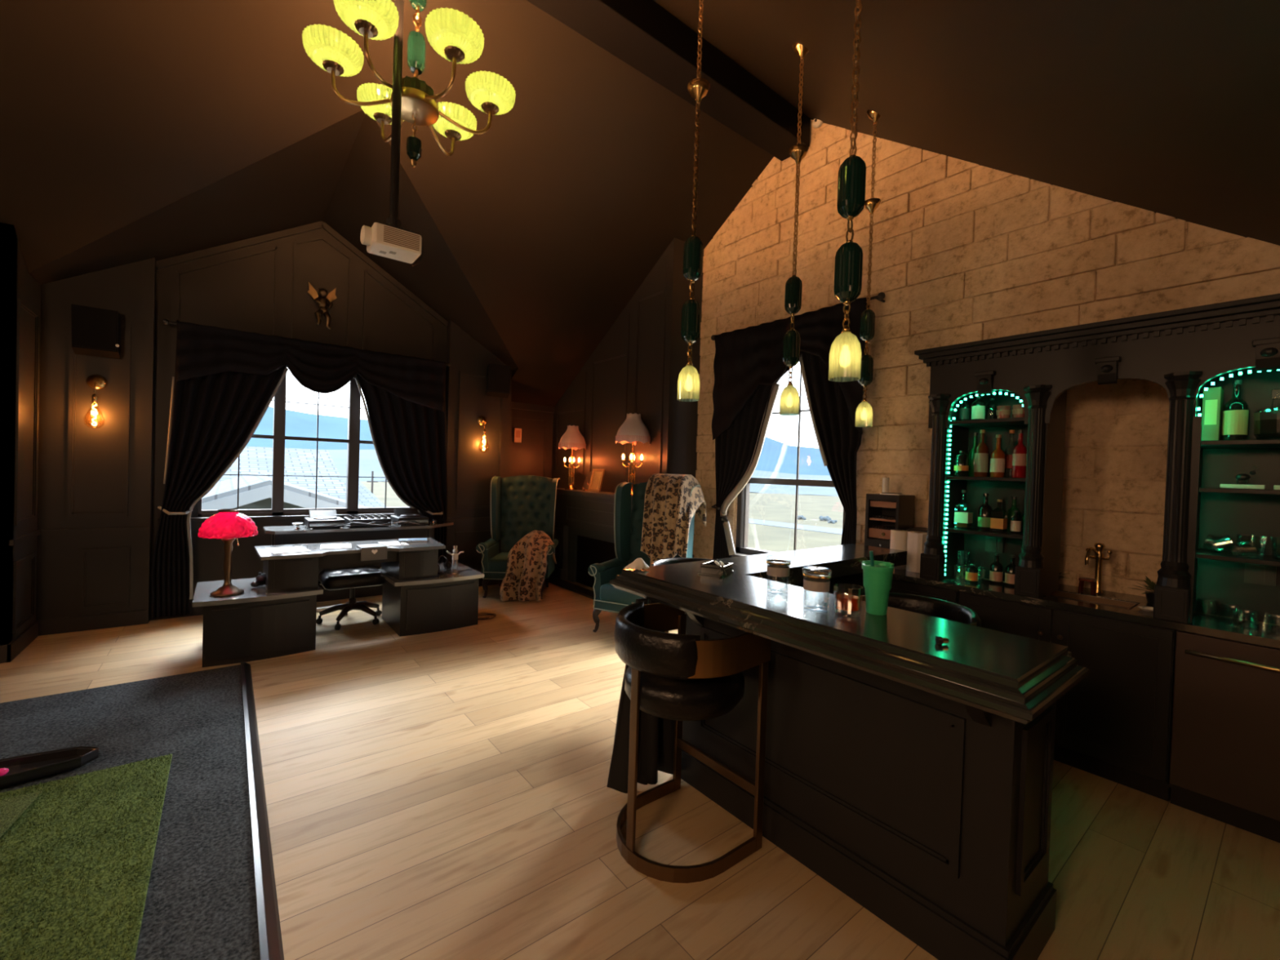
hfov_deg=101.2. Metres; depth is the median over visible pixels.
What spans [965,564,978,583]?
bottle
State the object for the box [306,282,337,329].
ornament
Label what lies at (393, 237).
vent
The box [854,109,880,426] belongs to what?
pendant lamp
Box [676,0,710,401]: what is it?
pendant lamp
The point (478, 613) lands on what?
cable
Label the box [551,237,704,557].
wall
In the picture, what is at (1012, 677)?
countertop
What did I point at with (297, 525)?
trinket
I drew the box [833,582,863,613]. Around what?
glass
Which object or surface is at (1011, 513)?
bottle
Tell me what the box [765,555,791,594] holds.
glass jar
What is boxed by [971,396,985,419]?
bottle
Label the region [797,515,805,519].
bush
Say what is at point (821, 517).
bush
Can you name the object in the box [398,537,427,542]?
notebook
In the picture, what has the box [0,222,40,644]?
wall
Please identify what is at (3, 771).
golf tee
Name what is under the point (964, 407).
bottle
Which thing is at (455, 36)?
chandelier
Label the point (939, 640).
stopper
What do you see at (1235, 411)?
bottle
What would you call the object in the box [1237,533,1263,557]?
crystal glass
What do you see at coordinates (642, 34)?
ceiling beam
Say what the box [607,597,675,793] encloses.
coat
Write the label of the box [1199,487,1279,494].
shelf
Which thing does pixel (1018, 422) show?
shelf
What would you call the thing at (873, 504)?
drawer
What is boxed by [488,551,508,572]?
seat cushion
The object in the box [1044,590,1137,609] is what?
sink basin
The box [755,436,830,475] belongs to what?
mountain ridge
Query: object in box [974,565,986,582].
crystal glass
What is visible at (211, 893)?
mat
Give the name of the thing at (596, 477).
picture
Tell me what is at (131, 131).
ceiling
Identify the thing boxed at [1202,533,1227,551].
crystal glass
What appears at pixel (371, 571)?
tufted cushion
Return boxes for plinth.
[1219,465,1266,488]
[1273,484,1279,489]
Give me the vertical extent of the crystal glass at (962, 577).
0.090 m
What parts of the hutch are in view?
panel, arch panel, panel, panel, cornice, arch panel, panel, arch panel, panel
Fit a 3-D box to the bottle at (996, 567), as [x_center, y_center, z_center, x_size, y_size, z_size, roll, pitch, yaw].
[2.292,0.567,3.381,0.070,0.190,0.069,1,1,-38]
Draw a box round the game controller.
[250,572,266,587]
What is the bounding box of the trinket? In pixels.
[292,522,302,529]
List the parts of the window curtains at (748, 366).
curtain panel, curtain rod, curtain panel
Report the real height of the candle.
0.140 m
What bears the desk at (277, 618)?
on the floor
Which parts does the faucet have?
spout, lever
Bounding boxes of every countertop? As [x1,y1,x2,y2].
[609,543,1088,724]
[892,568,1279,648]
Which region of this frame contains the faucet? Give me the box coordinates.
[1084,542,1112,594]
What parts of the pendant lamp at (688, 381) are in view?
lamp shade, link chain, link chain, hanging chain, hanging chain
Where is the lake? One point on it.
(754, 487)
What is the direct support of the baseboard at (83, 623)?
attached to the wall at (237, 294)
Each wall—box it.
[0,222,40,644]
[35,221,511,622]
[509,408,553,478]
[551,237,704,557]
[693,119,1279,596]
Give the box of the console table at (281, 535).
[263,520,453,545]
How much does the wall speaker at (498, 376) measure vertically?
0.390 m
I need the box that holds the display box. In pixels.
[1201,386,1223,440]
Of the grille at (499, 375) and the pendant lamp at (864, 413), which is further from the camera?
the grille at (499, 375)
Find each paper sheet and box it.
[266,546,311,554]
[320,542,351,549]
[377,541,409,546]
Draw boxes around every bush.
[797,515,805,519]
[818,515,831,520]
[827,520,837,524]
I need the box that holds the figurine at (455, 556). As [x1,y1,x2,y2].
[446,546,463,564]
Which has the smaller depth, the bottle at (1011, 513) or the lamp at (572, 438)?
the bottle at (1011, 513)
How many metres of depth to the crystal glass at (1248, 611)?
2.47 m
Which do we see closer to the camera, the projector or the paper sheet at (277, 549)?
the projector
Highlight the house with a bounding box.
[201,446,384,510]
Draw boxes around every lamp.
[197,508,257,596]
[558,425,586,489]
[615,413,650,495]
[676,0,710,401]
[779,42,808,415]
[828,0,866,382]
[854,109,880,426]
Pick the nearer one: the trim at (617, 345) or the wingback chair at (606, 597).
the wingback chair at (606, 597)
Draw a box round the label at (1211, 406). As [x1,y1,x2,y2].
[1204,399,1217,424]
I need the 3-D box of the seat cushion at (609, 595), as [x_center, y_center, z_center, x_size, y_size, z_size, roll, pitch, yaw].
[0.009,1.094,5.175,0.620,0.160,0.600,2,1,26]
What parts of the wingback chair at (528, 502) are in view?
leg, armrest, seat rail, tufted backrest, leg, leg, armrest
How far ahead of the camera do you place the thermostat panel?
7.52 m
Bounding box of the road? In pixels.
[748,518,842,534]
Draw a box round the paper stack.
[880,492,903,495]
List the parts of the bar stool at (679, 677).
leg, backrest, leg, seat, leg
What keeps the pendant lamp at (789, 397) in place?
hanging from the ceiling
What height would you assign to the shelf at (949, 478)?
0.022 m
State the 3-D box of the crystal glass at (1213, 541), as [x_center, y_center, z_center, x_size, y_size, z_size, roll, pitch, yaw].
[2.824,0.310,2.550,0.071,0.088,0.090,1,1,-38]
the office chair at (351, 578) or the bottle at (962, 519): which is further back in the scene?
the office chair at (351, 578)
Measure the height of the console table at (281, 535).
0.880 m
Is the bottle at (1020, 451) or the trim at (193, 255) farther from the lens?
the trim at (193, 255)
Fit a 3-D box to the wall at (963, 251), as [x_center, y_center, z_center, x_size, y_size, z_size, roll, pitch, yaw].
[2.144,-0.962,4.327,0.112,5.030,6.550,1,1,-38]
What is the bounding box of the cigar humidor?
[864,493,915,548]
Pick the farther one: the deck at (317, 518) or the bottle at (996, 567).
the deck at (317, 518)
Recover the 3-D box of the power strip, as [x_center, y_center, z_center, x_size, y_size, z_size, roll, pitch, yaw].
[-3.310,1.337,5.469,0.060,0.050,0.400,3,1,43]
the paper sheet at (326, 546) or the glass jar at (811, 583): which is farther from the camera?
the paper sheet at (326, 546)
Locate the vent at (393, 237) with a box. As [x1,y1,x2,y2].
[383,226,419,251]
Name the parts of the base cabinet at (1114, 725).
door, knob, knob, door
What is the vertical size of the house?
5.250 m
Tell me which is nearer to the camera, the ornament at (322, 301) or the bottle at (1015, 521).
the bottle at (1015, 521)
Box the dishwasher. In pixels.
[1168,630,1279,843]
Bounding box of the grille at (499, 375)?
[488,364,510,392]
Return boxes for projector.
[360,0,422,266]
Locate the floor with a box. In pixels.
[0,580,1279,959]
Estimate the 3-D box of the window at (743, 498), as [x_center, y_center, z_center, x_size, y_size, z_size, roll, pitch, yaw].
[1.438,-0.196,5.142,0.210,2.070,1.420,1,1,-38]
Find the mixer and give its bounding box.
[343,514,391,527]
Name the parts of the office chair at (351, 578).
star leg, star leg, gas post, seat, star leg, star leg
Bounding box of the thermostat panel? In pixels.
[513,428,521,442]
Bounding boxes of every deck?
[304,510,345,529]
[390,508,428,525]
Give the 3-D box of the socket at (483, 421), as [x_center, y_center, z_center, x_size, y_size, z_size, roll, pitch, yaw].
[-2.001,-0.672,6.736,0.040,0.195,0.080,1,1,-38]
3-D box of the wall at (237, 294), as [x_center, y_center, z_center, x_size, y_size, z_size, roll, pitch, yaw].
[-3.592,-0.827,5.867,4.380,4.350,0.450,1,1,-38]
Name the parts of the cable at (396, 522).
cord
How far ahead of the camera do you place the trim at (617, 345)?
6.50 m
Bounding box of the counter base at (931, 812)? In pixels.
[680,572,1071,959]
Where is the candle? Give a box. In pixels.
[881,477,888,492]
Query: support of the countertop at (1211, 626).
on the base cabinet at (899, 586)
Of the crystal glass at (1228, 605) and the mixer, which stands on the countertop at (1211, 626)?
the crystal glass at (1228, 605)
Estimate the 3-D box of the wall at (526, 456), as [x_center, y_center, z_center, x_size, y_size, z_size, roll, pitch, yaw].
[-1.549,-0.067,7.877,1.500,2.900,0.200,1,1,-38]
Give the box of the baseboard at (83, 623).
[0,577,502,663]
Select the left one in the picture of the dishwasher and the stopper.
the stopper
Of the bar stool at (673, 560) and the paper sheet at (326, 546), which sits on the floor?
the bar stool at (673, 560)
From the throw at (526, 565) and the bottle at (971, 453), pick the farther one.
the throw at (526, 565)
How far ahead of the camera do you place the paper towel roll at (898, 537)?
3.79 m
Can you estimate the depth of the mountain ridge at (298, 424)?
370.74 m
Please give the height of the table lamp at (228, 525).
0.660 m
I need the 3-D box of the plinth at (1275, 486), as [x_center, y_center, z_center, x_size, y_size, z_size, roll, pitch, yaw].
[2.947,0.036,2.367,0.060,0.020,0.120,1,1,-38]
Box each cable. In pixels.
[315,520,428,528]
[477,613,496,619]
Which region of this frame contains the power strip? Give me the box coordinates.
[316,604,334,612]
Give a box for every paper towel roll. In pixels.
[889,529,907,569]
[906,531,927,573]
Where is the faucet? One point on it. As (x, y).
(1099, 547)
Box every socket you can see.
[91,381,97,403]
[482,420,485,435]
[985,535,1004,553]
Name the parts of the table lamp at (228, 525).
lamp shade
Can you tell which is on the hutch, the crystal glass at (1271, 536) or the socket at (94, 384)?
the crystal glass at (1271, 536)
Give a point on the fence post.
(372, 472)
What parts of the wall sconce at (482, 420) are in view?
wall plate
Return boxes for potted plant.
[1058,572,1069,582]
[1129,575,1155,604]
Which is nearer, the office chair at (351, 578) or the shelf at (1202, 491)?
the shelf at (1202, 491)
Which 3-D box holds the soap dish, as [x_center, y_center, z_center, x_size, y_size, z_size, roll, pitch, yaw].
[2.658,0.673,2.751,0.084,0.020,0.080,2,1,29]
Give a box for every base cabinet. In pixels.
[889,578,959,604]
[958,591,1176,801]
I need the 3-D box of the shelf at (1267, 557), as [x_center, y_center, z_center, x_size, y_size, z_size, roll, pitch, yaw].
[2.930,0.373,2.465,0.335,0.022,0.462,1,1,-38]
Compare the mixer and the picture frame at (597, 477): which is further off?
the picture frame at (597, 477)
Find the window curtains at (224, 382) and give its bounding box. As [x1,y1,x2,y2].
[151,319,450,618]
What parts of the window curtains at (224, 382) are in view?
curtain panel, curtain rod, curtain panel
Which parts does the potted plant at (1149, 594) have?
pot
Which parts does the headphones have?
cord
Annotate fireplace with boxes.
[544,488,632,599]
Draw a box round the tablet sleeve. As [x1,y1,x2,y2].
[356,543,387,560]
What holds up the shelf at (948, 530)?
attached to the hutch
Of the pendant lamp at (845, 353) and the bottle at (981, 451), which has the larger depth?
the bottle at (981, 451)
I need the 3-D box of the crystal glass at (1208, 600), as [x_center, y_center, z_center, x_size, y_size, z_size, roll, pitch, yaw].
[2.885,0.649,2.674,0.088,0.085,0.088,1,1,-38]
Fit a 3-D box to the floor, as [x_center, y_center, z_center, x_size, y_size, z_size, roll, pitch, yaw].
[-2.128,1.481,3.477,13.000,0.100,10.000,1,1,-38]
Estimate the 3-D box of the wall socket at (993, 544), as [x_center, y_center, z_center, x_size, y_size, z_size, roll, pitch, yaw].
[2.330,0.423,3.456,0.028,0.100,0.100,1,1,-38]
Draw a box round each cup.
[444,561,451,569]
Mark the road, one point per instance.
(826, 530)
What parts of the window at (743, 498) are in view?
sill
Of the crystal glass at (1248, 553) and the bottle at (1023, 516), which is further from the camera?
the bottle at (1023, 516)
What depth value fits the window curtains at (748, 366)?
5.08 m
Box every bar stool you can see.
[613,601,771,883]
[649,557,711,632]
[857,592,981,626]
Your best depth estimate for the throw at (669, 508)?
5.13 m
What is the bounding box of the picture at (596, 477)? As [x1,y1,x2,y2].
[590,471,601,488]
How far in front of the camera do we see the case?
3.94 m
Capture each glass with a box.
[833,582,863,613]
[953,564,966,580]
[956,551,970,565]
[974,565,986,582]
[995,405,1011,418]
[1012,404,1024,417]
[1194,597,1219,618]
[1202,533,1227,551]
[1208,539,1235,551]
[1217,603,1244,624]
[1231,542,1257,555]
[1231,607,1259,630]
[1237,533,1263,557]
[1261,612,1279,635]
[1271,536,1279,559]
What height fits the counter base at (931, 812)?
0.975 m
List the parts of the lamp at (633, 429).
lamp shade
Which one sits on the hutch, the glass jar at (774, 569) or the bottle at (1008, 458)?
the bottle at (1008, 458)
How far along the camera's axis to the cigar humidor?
4.07 m
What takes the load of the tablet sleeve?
on the desk at (277, 618)
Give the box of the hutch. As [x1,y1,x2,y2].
[914,293,1279,624]
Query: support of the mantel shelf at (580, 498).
attached to the fireplace
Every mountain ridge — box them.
[245,406,374,449]
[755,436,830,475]
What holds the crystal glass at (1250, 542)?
on the hutch
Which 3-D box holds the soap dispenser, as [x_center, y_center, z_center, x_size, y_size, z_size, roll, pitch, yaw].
[2.670,0.633,3.141,0.072,0.090,0.072,1,1,-38]
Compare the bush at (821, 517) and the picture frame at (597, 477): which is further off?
the bush at (821, 517)
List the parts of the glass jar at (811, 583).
lid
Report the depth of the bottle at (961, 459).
3.38 m
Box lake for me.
[749,470,838,496]
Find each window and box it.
[158,366,422,522]
[732,355,845,557]
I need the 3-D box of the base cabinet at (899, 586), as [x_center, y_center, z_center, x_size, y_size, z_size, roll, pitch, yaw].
[1.917,1.117,3.866,0.652,0.874,0.946,1,1,-38]
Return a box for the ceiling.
[0,0,1279,406]
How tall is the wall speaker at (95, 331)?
0.390 m
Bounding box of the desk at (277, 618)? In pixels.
[192,537,484,667]
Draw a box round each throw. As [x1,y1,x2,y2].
[499,530,556,601]
[640,473,706,564]
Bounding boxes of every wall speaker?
[71,303,120,359]
[485,363,511,397]
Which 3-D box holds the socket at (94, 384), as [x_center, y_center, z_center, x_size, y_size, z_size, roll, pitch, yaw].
[-4.742,-0.767,4.578,0.040,0.195,0.080,1,1,-38]
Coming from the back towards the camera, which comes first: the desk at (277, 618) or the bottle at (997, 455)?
the desk at (277, 618)
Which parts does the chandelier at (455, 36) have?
lamp shade, arm, lamp shade, lamp shade, arm, arm, hub plate, chain, arm, arm, lamp shade, lamp shade, arm, lamp shade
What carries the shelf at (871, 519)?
attached to the cigar humidor
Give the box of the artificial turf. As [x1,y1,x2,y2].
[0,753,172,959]
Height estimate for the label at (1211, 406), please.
0.120 m
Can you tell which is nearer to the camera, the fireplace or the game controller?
the game controller
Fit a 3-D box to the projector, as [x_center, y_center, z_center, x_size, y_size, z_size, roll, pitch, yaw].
[-1.244,-2.195,2.721,0.314,2.053,0.196,1,1,-38]
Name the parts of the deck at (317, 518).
socket panel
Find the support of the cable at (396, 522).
on the console table at (281, 535)
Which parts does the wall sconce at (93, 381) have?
wall plate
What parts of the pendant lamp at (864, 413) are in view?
lamp shade, link chain, link chain, hanging chain, hanging chain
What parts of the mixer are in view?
plate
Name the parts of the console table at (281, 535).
leg, leg, leg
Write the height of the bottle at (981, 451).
0.300 m
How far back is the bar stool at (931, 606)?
2.69 m
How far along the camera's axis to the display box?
2.54 m
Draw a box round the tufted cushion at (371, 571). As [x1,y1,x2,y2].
[322,565,380,576]
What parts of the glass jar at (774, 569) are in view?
lid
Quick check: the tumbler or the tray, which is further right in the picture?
the tumbler
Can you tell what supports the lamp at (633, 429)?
on the fireplace
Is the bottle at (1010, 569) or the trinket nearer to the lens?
the bottle at (1010, 569)
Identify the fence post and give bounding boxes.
[366,471,377,493]
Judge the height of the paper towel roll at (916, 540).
0.276 m
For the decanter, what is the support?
on the hutch
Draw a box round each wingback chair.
[475,475,559,599]
[587,481,700,632]
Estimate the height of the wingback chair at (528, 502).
1.469 m
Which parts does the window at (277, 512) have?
sill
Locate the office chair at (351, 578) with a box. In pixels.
[315,565,386,630]
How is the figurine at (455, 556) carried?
on the desk at (277, 618)
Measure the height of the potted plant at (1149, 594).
0.143 m
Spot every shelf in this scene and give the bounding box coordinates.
[555,488,632,511]
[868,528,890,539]
[869,517,895,522]
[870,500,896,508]
[944,526,1023,539]
[946,475,1026,481]
[950,417,1027,428]
[1195,548,1279,566]
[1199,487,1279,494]
[1200,439,1279,448]
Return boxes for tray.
[0,746,99,787]
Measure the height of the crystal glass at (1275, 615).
0.085 m
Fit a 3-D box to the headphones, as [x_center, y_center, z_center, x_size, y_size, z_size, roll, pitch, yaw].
[-1.872,0.834,5.261,0.272,0.152,0.309,2,1,23]
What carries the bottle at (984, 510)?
on the hutch
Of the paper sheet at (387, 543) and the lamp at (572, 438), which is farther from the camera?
the lamp at (572, 438)
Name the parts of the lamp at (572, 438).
lamp shade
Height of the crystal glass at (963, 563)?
0.090 m
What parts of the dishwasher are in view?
handle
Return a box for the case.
[906,527,927,532]
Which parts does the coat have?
coat panel, coat panel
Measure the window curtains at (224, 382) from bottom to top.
2.755 m
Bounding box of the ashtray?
[697,560,733,577]
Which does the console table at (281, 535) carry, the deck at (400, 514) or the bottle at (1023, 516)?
the deck at (400, 514)
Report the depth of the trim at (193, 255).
5.60 m
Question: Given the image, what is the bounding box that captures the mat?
[0,662,284,959]
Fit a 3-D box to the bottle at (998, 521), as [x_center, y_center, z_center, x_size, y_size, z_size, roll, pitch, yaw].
[2.233,0.222,3.271,0.068,0.200,0.068,1,1,-38]
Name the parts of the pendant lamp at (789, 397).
lamp shade, link chain, link chain, hanging chain, hanging chain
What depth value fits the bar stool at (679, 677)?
2.06 m
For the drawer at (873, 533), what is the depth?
4.08 m
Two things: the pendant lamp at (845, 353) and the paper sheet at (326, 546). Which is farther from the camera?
the paper sheet at (326, 546)
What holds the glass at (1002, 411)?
on the hutch
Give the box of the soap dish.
[1137,605,1153,611]
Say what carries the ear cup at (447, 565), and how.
on the headphones
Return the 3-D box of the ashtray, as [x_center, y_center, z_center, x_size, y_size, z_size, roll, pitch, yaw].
[0.369,0.425,2.554,0.120,0.057,0.160,2,1,32]
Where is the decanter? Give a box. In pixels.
[1255,388,1279,437]
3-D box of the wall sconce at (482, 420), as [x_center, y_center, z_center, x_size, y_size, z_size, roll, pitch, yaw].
[-2.001,-0.591,6.734,0.132,0.478,0.166,1,1,-38]
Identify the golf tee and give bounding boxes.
[0,768,8,776]
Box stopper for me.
[935,636,948,644]
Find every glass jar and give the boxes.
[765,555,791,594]
[802,566,831,611]
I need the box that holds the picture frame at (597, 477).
[587,468,604,492]
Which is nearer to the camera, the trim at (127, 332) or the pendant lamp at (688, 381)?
the pendant lamp at (688, 381)
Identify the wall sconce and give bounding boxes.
[86,374,107,428]
[476,415,486,449]
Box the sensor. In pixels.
[812,118,822,128]
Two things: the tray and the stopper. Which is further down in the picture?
the tray
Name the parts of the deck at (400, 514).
socket panel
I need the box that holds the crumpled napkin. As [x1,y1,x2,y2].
[624,557,649,570]
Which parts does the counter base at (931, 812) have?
panel moulding, panel moulding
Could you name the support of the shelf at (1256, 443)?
attached to the hutch
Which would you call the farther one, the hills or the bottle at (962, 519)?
the hills
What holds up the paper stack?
on the cigar humidor
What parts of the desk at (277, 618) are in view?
panel, drawer, knee drawer, drawer, panel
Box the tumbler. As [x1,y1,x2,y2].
[862,551,894,615]
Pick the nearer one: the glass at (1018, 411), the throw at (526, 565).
the glass at (1018, 411)
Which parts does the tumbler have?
lid, handle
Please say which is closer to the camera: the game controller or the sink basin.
the sink basin
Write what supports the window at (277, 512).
in the wall at (237, 294)
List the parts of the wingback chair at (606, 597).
leg, armrest, seat rail, tufted backrest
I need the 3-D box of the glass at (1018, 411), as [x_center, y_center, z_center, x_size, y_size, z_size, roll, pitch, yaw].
[2.306,-0.412,3.194,0.076,0.085,0.076,1,1,-38]
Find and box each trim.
[8,297,555,634]
[155,221,448,360]
[554,259,667,476]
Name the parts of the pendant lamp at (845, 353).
lamp shade, link chain, link chain, hanging chain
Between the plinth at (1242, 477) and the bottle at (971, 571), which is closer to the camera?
the plinth at (1242, 477)
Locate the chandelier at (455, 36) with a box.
[302,0,515,168]
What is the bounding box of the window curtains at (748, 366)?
[711,292,885,559]
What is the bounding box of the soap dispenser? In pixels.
[1077,577,1096,595]
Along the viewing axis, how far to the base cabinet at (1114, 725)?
2.73 m
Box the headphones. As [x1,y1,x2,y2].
[437,555,473,573]
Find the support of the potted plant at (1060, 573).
on the countertop at (1211, 626)
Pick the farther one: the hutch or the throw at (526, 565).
the throw at (526, 565)
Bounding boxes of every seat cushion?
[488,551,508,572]
[600,582,648,604]
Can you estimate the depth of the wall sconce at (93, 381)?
4.60 m
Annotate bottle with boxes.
[953,450,968,476]
[954,489,973,528]
[958,400,969,420]
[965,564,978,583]
[968,432,977,476]
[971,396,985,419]
[973,429,988,476]
[977,493,992,531]
[989,553,1003,583]
[990,434,1004,477]
[990,499,1007,532]
[1004,430,1014,468]
[1004,555,1016,586]
[1006,496,1020,532]
[1010,510,1021,533]
[1011,430,1026,478]
[1021,514,1024,533]
[1222,379,1248,439]
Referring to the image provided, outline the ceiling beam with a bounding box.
[526,0,810,160]

